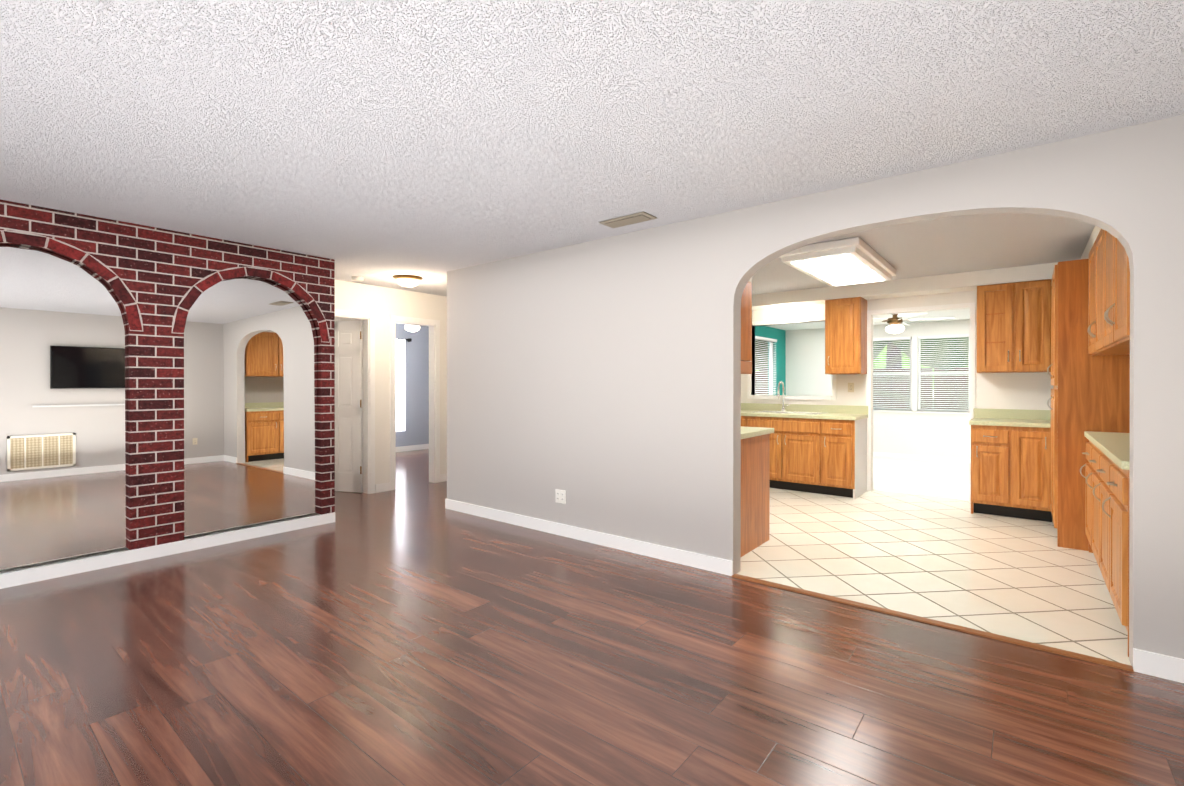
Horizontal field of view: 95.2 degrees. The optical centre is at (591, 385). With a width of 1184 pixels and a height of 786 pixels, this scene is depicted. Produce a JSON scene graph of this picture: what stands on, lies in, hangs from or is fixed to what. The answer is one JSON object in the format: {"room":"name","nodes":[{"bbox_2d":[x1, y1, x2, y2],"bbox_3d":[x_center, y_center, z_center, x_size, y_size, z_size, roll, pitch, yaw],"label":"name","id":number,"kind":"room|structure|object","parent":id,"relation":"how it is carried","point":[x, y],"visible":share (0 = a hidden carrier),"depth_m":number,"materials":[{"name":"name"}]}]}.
{"room":"living room","nodes":[
{"label":"living room","id":0,"kind":"room"},
{"bbox_2d":[0,514,320,573],"bbox_3d":[-4.956,0.057,2.774,0.985,2.440,6.720,0,0,39],"label":"wall","id":1,"kind":"structure","parent":0,"point":[128,549],"depth_m":3.90,"materials":[{"name":"white paint"}]},
{"bbox_2d":[0,245,317,571],"bbox_3d":[-4.275,0.022,2.804,0.030,2.330,5.780,0,0,39],"label":"mirror glass","id":2,"kind":"object","parent":1,"relation":"attached to","point":[250,401],"depth_m":3.86,"materials":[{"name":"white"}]},
{"bbox_2d":[0,199,334,549],"bbox_3d":[-3.701,0.010,3.441,0.067,2.350,4.107,0,0,39],"label":"brick wall","id":3,"kind":"structure","parent":1,"relation":"attached to","point":[158,281],"depth_m":4.02,"materials":[{"name":"red brick"}]},
{"bbox_2d":[0,512,334,588],"bbox_3d":[-3.677,1.230,3.425,0.017,0.090,4.107,0,0,39],"label":"baseboard","id":4,"kind":"structure","parent":1,"relation":"attached to","point":[27,576],"depth_m":3.96,"materials":[{"name":"white wood"}]},
{"bbox_2d":[335,318,362,320],"bbox_3d":[-3.831,0.046,7.437,3.100,2.440,0.100,0,0,39],"label":"wall","id":5,"kind":"structure","parent":0,"point":[336,319],"depth_m":6.79,"materials":[{"name":"grey paint"}]},
{"bbox_2d":[335,280,446,483],"bbox_3d":[-2.454,0.048,6.581,0.120,2.440,2.350,0,0,39],"label":"wall","id":6,"kind":"structure","parent":0,"point":[383,304],"depth_m":6.46,"materials":[{"name":"white paint"}]},
{"bbox_2d":[335,320,362,492],"bbox_3d":[-3.064,0.250,6.443,0.713,2.020,0.334,0,0,39],"label":"door leaf","id":7,"kind":"structure","parent":6,"relation":"in","point":[348,406],"depth_m":6.38,"materials":[{"name":"white wood"}]},
{"bbox_2d":[335,309,374,493],"bbox_3d":[-2.879,0.213,6.038,0.136,2.112,0.894,0,0,39],"label":"door frame","id":8,"kind":"structure","parent":6,"relation":"attached to","point":[368,319],"depth_m":6.32,"materials":[{"name":"white wood"}]},
{"bbox_2d":[375,473,446,492],"bbox_3d":[-2.108,1.217,6.909,0.012,0.100,1.410,0,0,39],"label":"baseboard","id":9,"kind":"structure","parent":6,"relation":"attached to","point":[382,487],"depth_m":6.45,"materials":[{"name":"white wood"}]},
{"bbox_2d":[390,315,439,490],"bbox_3d":[-2.256,0.211,6.814,0.136,2.112,0.704,0,0,39],"label":"door frame","id":10,"kind":"structure","parent":6,"relation":"attached to","point":[434,401],"depth_m":7.00,"materials":[{"name":"white wood"}]},
{"bbox_2d":[395,323,428,446],"bbox_3d":[-5.160,0.043,8.402,0.120,2.440,6.600,0,0,39],"label":"wall","id":11,"kind":"structure","parent":0,"point":[416,432],"depth_m":10.49,"materials":[{"name":"grey paint"}]},
{"bbox_2d":[396,338,411,430],"bbox_3d":[-3.923,-0.015,9.756,0.109,1.750,1.460,0,0,39],"label":"curtain","id":12,"kind":"object","parent":11,"relation":"hanging from","point":[400,384],"visible":0.31,"depth_m":10.11,"materials":[{"name":"white plastic"}]},
{"bbox_2d":[396,444,428,451],"bbox_3d":[-4.078,1.210,9.646,0.012,0.100,3.030,0,0,39],"label":"baseboard","id":13,"kind":"structure","parent":11,"relation":"attached to","point":[411,447],"depth_m":10.40,"materials":[{"name":"white wood"}]},
{"bbox_2d":[0,449,1183,785],"bbox_3d":[-2.453,1.314,3.973,11.050,0.080,11.720,0,0,39],"label":"floor","id":14,"kind":"structure","parent":0,"point":[410,631],"depth_m":2.35,"materials":[{"name":"laminate"}]},
{"bbox_2d":[0,0,1183,295],"bbox_3d":[-2.510,-1.216,3.897,11.050,0.100,11.540,0,0,39],"label":"ceiling","id":15,"kind":"structure","parent":0,"point":[382,142],"depth_m":2.29,"materials":[{"name":"white paint"}]},
{"bbox_2d":[352,276,363,281],"bbox_3d":[-2.542,-1.153,5.860,0.120,0.034,0.120,0,0,39],"label":"smoke detector","id":16,"kind":"object","parent":15,"relation":"attached to","point":[358,278],"visible":1,"depth_m":5.82,"materials":[{"name":"white plastic"}]},
{"bbox_2d":[392,275,422,286],"bbox_3d":[-1.994,-1.118,5.856,0.320,0.100,0.320,0,0,39],"label":"light","id":17,"kind":"object","parent":15,"relation":"attached to","point":[408,280],"visible":1,"depth_m":5.77,"materials":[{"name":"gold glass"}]},
{"bbox_2d":[404,324,419,331],"bbox_3d":[-2.905,-1.014,8.571,1.388,0.320,1.351,0,0,39],"label":"ceiling light","id":18,"kind":"object","parent":15,"relation":"hanging from","point":[412,328],"visible":0.19,"depth_m":8.52,"materials":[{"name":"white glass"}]},
{"bbox_2d":[599,212,656,227],"bbox_3d":[0.251,-1.154,3.796,0.380,0.017,0.170,0,0,39],"label":"ceiling vent","id":19,"kind":"object","parent":15,"relation":"in","point":[628,219],"visible":0.98,"depth_m":3.76,"materials":[{"name":"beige metal"}]},
{"bbox_2d":[779,237,895,286],"bbox_3d":[2.327,-1.108,5.040,0.650,0.115,1.570,0,0,39],"label":"light","id":20,"kind":"object","parent":15,"relation":"attached to","point":[854,260],"visible":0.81,"depth_m":4.69,"materials":[{"name":"white plastic"}]},
{"bbox_2d":[755,326,785,394],"bbox_3d":[2.718,0.041,9.282,0.120,2.440,3.400,0,0,39],"label":"wall","id":21,"kind":"structure","parent":0,"point":[779,335],"depth_m":10.17,"materials":[{"name":"teal paint"}]},
{"bbox_2d":[755,339,772,394],"bbox_3d":[2.960,-0.240,9.575,0.050,1.200,1.200,0,0,39],"label":"window","id":22,"kind":"structure","parent":21,"relation":"in","point":[755,339],"depth_m":10.02,"materials":[{"name":"white"}]},
{"bbox_2d":[755,336,776,394],"label":"window blinds","id":23,"kind":"object","parent":21,"relation":"attached to","point":[756,337],"depth_m":9.55,"materials":[{"name":"white plastic"}]},
{"bbox_2d":[447,115,1183,666],"bbox_3d":[0.747,0.054,3.843,5.660,2.440,0.120,0,0,39],"label":"wall","id":24,"kind":"structure","parent":0,"point":[599,381],"depth_m":3.79,"materials":[{"name":"grey paint"}]},
{"bbox_2d":[555,489,565,503],"bbox_3d":[-0.268,0.942,4.577,0.115,0.114,0.009,0,0,39],"label":"outlet","id":25,"kind":"object","parent":24,"relation":"attached to","point":[560,496],"visible":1,"depth_m":4.58,"materials":[{"name":"white plastic"}]},
{"bbox_2d":[741,277,751,373],"bbox_3d":[0.785,-0.625,4.207,0.760,1.077,0.492,0,0,39],"label":"upper cabinet","id":26,"kind":"object","parent":24,"relation":"attached to","point":[746,331],"visible":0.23,"depth_m":4.08,"materials":[{"name":"orange wood"}]},
{"bbox_2d":[445,498,1183,682],"bbox_3d":[0.739,1.224,3.845,5.672,0.100,0.132,0,0,39],"label":"baseboard","id":27,"kind":"structure","parent":24,"relation":"attached to","point":[1159,665],"depth_m":4.02,"materials":[{"name":"white wood"}]},
{"bbox_2d":[732,574,1133,671],"bbox_3d":[1.688,1.272,3.020,1.900,0.008,0.050,0,0,39],"label":"trim","id":28,"kind":"structure","parent":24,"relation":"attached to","point":[998,637],"depth_m":2.84,"materials":[{"name":"brown wood"}]},
{"bbox_2d":[767,309,969,329],"bbox_3d":[4.574,-1.165,7.789,4.880,0.220,3.400,0,0,39],"label":"ceiling","id":29,"kind":"structure","parent":0,"point":[961,314],"depth_m":8.43,"materials":[{"name":"white paint"}]},
{"bbox_2d":[873,313,954,333],"bbox_3d":[4.347,-0.892,7.726,1.389,0.320,1.342,0,0,39],"label":"ceiling fan","id":30,"kind":"object","parent":29,"relation":"hanging from","point":[896,324],"visible":0.81,"depth_m":7.61,"materials":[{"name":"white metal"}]},
{"bbox_2d":[786,319,969,458],"bbox_3d":[5.601,0.042,9.071,4.640,2.440,0.120,0,0,39],"label":"wall","id":31,"kind":"structure","parent":0,"point":[935,434],"depth_m":9.22,"materials":[{"name":"white paint"}]},
{"bbox_2d":[873,337,909,408],"label":"window blinds","id":32,"kind":"object","parent":31,"relation":"attached to","point":[896,338],"depth_m":9.30,"materials":[{"name":"white plastic"}]},
{"bbox_2d":[873,337,912,412],"bbox_3d":[5.142,-0.179,9.393,0.760,1.280,0.110,0,0,39],"label":"window","id":33,"kind":"structure","parent":31,"relation":"in","point":[874,409],"depth_m":9.18,"materials":[{"name":"white"}]},
{"bbox_2d":[873,452,969,463],"bbox_3d":[5.559,1.217,9.022,4.640,0.090,0.012,0,0,39],"label":"baseboard","id":34,"kind":"structure","parent":31,"relation":"attached to","point":[924,458],"depth_m":9.04,"materials":[{"name":"white wood"}]},
{"bbox_2d":[916,334,969,413],"bbox_3d":[5.781,-0.178,8.880,0.760,1.280,0.110,0,0,39],"label":"window","id":35,"kind":"structure","parent":31,"relation":"in","point":[923,410],"depth_m":8.88,"materials":[{"name":"white"}]},
{"bbox_2d":[918,334,968,410],"label":"window blinds","id":36,"kind":"object","parent":31,"relation":"attached to","point":[957,335],"depth_m":8.82,"materials":[{"name":"white plastic"}]},
{"bbox_2d":[741,290,1052,490],"bbox_3d":[3.425,0.048,6.457,4.760,2.440,0.120,0,0,39],"label":"wall","id":37,"kind":"structure","parent":0,"point":[1027,391],"depth_m":6.10,"materials":[{"name":"white paint"}]},
{"bbox_2d":[747,316,835,399],"bbox_3d":[2.619,-0.339,7.098,1.140,1.050,0.170,0,0,39],"label":"trim","id":38,"kind":"structure","parent":37,"relation":"attached to","point":[781,322],"depth_m":7.12,"materials":[{"name":"white"}]},
{"bbox_2d":[825,297,866,374],"bbox_3d":[3.027,-0.576,6.448,0.390,0.887,0.384,0,0,39],"label":"upper cabinet","id":39,"kind":"object","parent":37,"relation":"attached to","point":[845,335],"visible":1,"depth_m":6.32,"materials":[{"name":"brown wood"}]},
{"bbox_2d":[848,383,853,391],"bbox_3d":[3.158,0.028,6.588,0.070,0.114,0.009,0,0,39],"label":"outlet","id":40,"kind":"object","parent":37,"relation":"attached to","point":[850,387],"visible":1,"depth_m":6.58,"materials":[{"name":"beige plastic"}]},
{"bbox_2d":[866,302,975,502],"bbox_3d":[3.706,0.189,6.146,1.070,2.160,0.014,0,0,39],"label":"trim","id":41,"kind":"structure","parent":37,"relation":"attached to","point":[972,306],"depth_m":6.14,"materials":[{"name":"white wood"}]},
{"bbox_2d":[977,279,1050,372],"bbox_3d":[4.258,-0.573,5.459,0.588,0.887,0.384,0,0,39],"label":"upper cabinet","id":42,"kind":"object","parent":37,"relation":"attached to","point":[1014,327],"visible":1,"depth_m":5.34,"materials":[{"name":"brown wood"}]},
{"bbox_2d":[752,262,1057,309],"bbox_3d":[3.328,-1.097,6.238,4.640,0.150,0.340,0,0,39],"label":"ceiling soffit","id":43,"kind":"structure","parent":0,"point":[949,283],"depth_m":5.95,"materials":[{"name":"white paint"}]},
{"bbox_2d":[783,305,792,309],"bbox_3d":[2.501,-0.997,6.902,0.120,0.047,0.120,0,0,39],"label":"ceiling light","id":44,"kind":"object","parent":43,"relation":"attached to","point":[787,307],"visible":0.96,"depth_m":6.85,"materials":[{"name":"white"}]},
{"bbox_2d":[873,457,969,499],"bbox_3d":[4.574,1.305,7.795,4.880,0.080,3.400,0,0,39],"label":"floor","id":45,"kind":"structure","parent":0,"point":[935,479],"depth_m":7.41,"materials":[{"name":"white"}]},
{"bbox_2d":[737,488,1130,664],"bbox_3d":[2.308,1.312,4.975,4.880,0.080,3.835,0,0,39],"label":"floor","id":46,"kind":"structure","parent":0,"point":[951,561],"depth_m":3.82,"materials":[{"name":"beige tile"}]},
{"bbox_2d":[741,434,769,556],"bbox_3d":[0.952,0.833,4.307,0.620,0.880,0.852,0,0,39],"label":"base cabinet","id":47,"kind":"object","parent":46,"relation":"on","point":[755,469],"visible":0.33,"depth_m":4.20,"materials":[{"name":"brown wood"}]},
{"bbox_2d":[741,426,773,438],"bbox_3d":[0.966,0.373,4.315,0.670,0.040,0.882,0,0,39],"label":"countertop","id":48,"kind":"structure","parent":47,"relation":"on","point":[747,432],"depth_m":4.22,"materials":[{"name":"laminate"}]},
{"bbox_2d":[741,416,866,498],"bbox_3d":[2.258,0.827,6.896,2.147,0.880,0.654,0,0,39],"label":"base cabinet","id":49,"kind":"object","parent":46,"relation":"on","point":[824,456],"visible":0.52,"depth_m":6.29,"materials":[{"name":"brown wood"}]},
{"bbox_2d":[741,403,867,419],"bbox_3d":[2.273,0.317,6.902,2.162,0.140,0.625,0,0,39],"label":"countertop","id":50,"kind":"structure","parent":49,"relation":"on","point":[841,412],"depth_m":6.68,"materials":[{"name":"laminate"}]},
{"bbox_2d":[777,381,790,410],"bbox_3d":[2.447,0.140,6.898,0.120,0.389,0.224,0,0,39],"label":"faucet","id":51,"kind":"object","parent":50,"relation":"on","point":[778,397],"visible":1,"depth_m":6.96,"materials":[{"name":"silver metal"}]},
{"bbox_2d":[971,425,1051,521],"bbox_3d":[4.162,0.831,5.367,0.618,0.880,0.654,0,0,39],"label":"base cabinet","id":52,"kind":"object","parent":46,"relation":"on","point":[1010,471],"visible":0.96,"depth_m":5.15,"materials":[{"name":"brown wood"}]},
{"bbox_2d":[969,408,1050,427],"bbox_3d":[4.165,0.321,5.382,0.633,0.140,0.625,0,0,39],"label":"countertop","id":53,"kind":"structure","parent":52,"relation":"on","point":[1016,418],"depth_m":5.48,"materials":[{"name":"laminate"}]},
{"bbox_2d":[1084,442,1087,537],"bbox_3d":[3.876,0.834,3.742,0.647,0.880,0.511,0,0,39],"label":"base cabinet","id":54,"kind":"object","parent":46,"relation":"on","point":[1086,464],"depth_m":4.08,"materials":[{"name":"brown wood"}]},
{"bbox_2d":[1084,431,1129,469],"bbox_3d":[3.399,0.326,3.151,0.652,0.140,2.060,0,0,39],"label":"countertop","id":55,"kind":"structure","parent":54,"relation":"on","point":[1114,447],"depth_m":3.24,"materials":[{"name":"laminate"}]},
{"bbox_2d":[1047,259,1129,550],"bbox_3d":[4.237,0.150,4.361,0.862,2.245,0.869,0,0,39],"label":"pantry cabinet","id":56,"kind":"object","parent":46,"relation":"on","point":[1089,392],"visible":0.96,"depth_m":4.20,"materials":[{"name":"brown wood"}]},
{"bbox_2d":[1088,441,1095,557],"bbox_3d":[3.556,0.835,3.343,0.647,0.880,0.511,0,0,39],"label":"base cabinet","id":57,"kind":"object","parent":46,"relation":"on","point":[1091,447],"depth_m":3.72,"materials":[{"name":"brown wood"}]},
{"bbox_2d":[1096,447,1103,578],"bbox_3d":[3.236,0.836,2.945,0.647,0.880,0.511,0,0,39],"label":"base cabinet","id":58,"kind":"object","parent":46,"relation":"on","point":[1099,454],"depth_m":3.31,"materials":[{"name":"brown wood"}]},
{"bbox_2d":[1104,454,1128,656],"bbox_3d":[2.916,0.837,2.547,0.647,0.880,0.511,0,0,39],"label":"base cabinet","id":59,"kind":"object","parent":46,"relation":"on","point":[1106,505],"depth_m":2.71,"materials":[{"name":"brown wood"}]},
{"bbox_2d":[1081,226,1100,258],"bbox_3d":[3.766,-1.090,3.570,0.615,0.150,3.240,0,0,39],"label":"ceiling soffit","id":60,"kind":"structure","parent":0,"point":[1085,255],"depth_m":4.21,"materials":[{"name":"white paint"}]},
{"bbox_3d":[2.816,0.059,1.803,0.120,2.440,14.940,0,0,39],"label":"wall","id":61,"kind":"structure","parent":0,"visible":0},
{"bbox_2d":[1088,232,1129,355],"bbox_3d":[3.722,-0.619,3.535,0.632,0.786,1.022,0,0,39],"label":"upper cabinet","id":62,"kind":"object","parent":61,"relation":"attached to","point":[1094,254],"depth_m":3.76,"materials":[{"name":"brown wood"}]},
{"bbox_2d":[1100,229,1129,352],"bbox_3d":[3.082,-0.617,2.738,0.632,0.786,1.022,0,0,39],"label":"upper cabinet","id":63,"kind":"object","parent":61,"relation":"attached to","point":[1109,307],"depth_m":2.95,"materials":[{"name":"brown wood"}]},
{"label":"outside","id":64,"kind":"structure","parent":0,"visible":0},
{"bbox_2d":[756,345,968,388],"bbox_3d":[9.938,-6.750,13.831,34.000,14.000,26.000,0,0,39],"label":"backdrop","id":65,"kind":"structure","parent":64,"point":[902,361],"depth_m":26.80,"materials":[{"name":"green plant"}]},
{"bbox_3d":[6.334,1.410,7.767,80.000,0.110,100.000,0,0,39],"label":"lawn","id":66,"kind":"structure","parent":64,"visible":0},
{"bbox_2d":[755,345,767,370],"bbox_3d":[5.341,-2.687,18.831,5.939,8.030,5.354,0,0,39],"label":"tree","id":67,"kind":"object","parent":66,"relation":"on","point":[760,348],"depth_m":16.69,"materials":[{"name":"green plant"}]},
{"bbox_2d":[755,340,888,358],"bbox_3d":[6.251,-2.357,15.355,6.707,7.386,4.983,0,0,39],"label":"tree","id":68,"kind":"object","parent":66,"relation":"on","point":[757,341],"depth_m":13.72,"materials":[{"name":"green plant"}]},
{"bbox_2d":[755,368,968,409],"bbox_3d":[9.284,0.455,9.865,29.970,1.790,14.970,0,0,39],"label":"fence","id":69,"kind":"object","parent":66,"relation":"on","point":[925,370],"depth_m":14.83,"materials":[{"name":"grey wood"}]},
{"bbox_2d":[886,341,901,407],"bbox_3d":[9.690,-3.022,16.944,7.867,8.709,6.460,0,0,39],"label":"tree","id":70,"kind":"object","parent":66,"relation":"on","point":[893,360],"depth_m":16.24,"materials":[{"name":"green plant"}]},
{"bbox_2d":[892,337,968,370],"bbox_3d":[9.313,-1.851,13.192,4.624,6.385,4.471,0,0,39],"label":"tree","id":71,"kind":"object","parent":66,"relation":"on","point":[941,350],"visible":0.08,"depth_m":12.53,"materials":[{"name":"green plant"}]}
]}

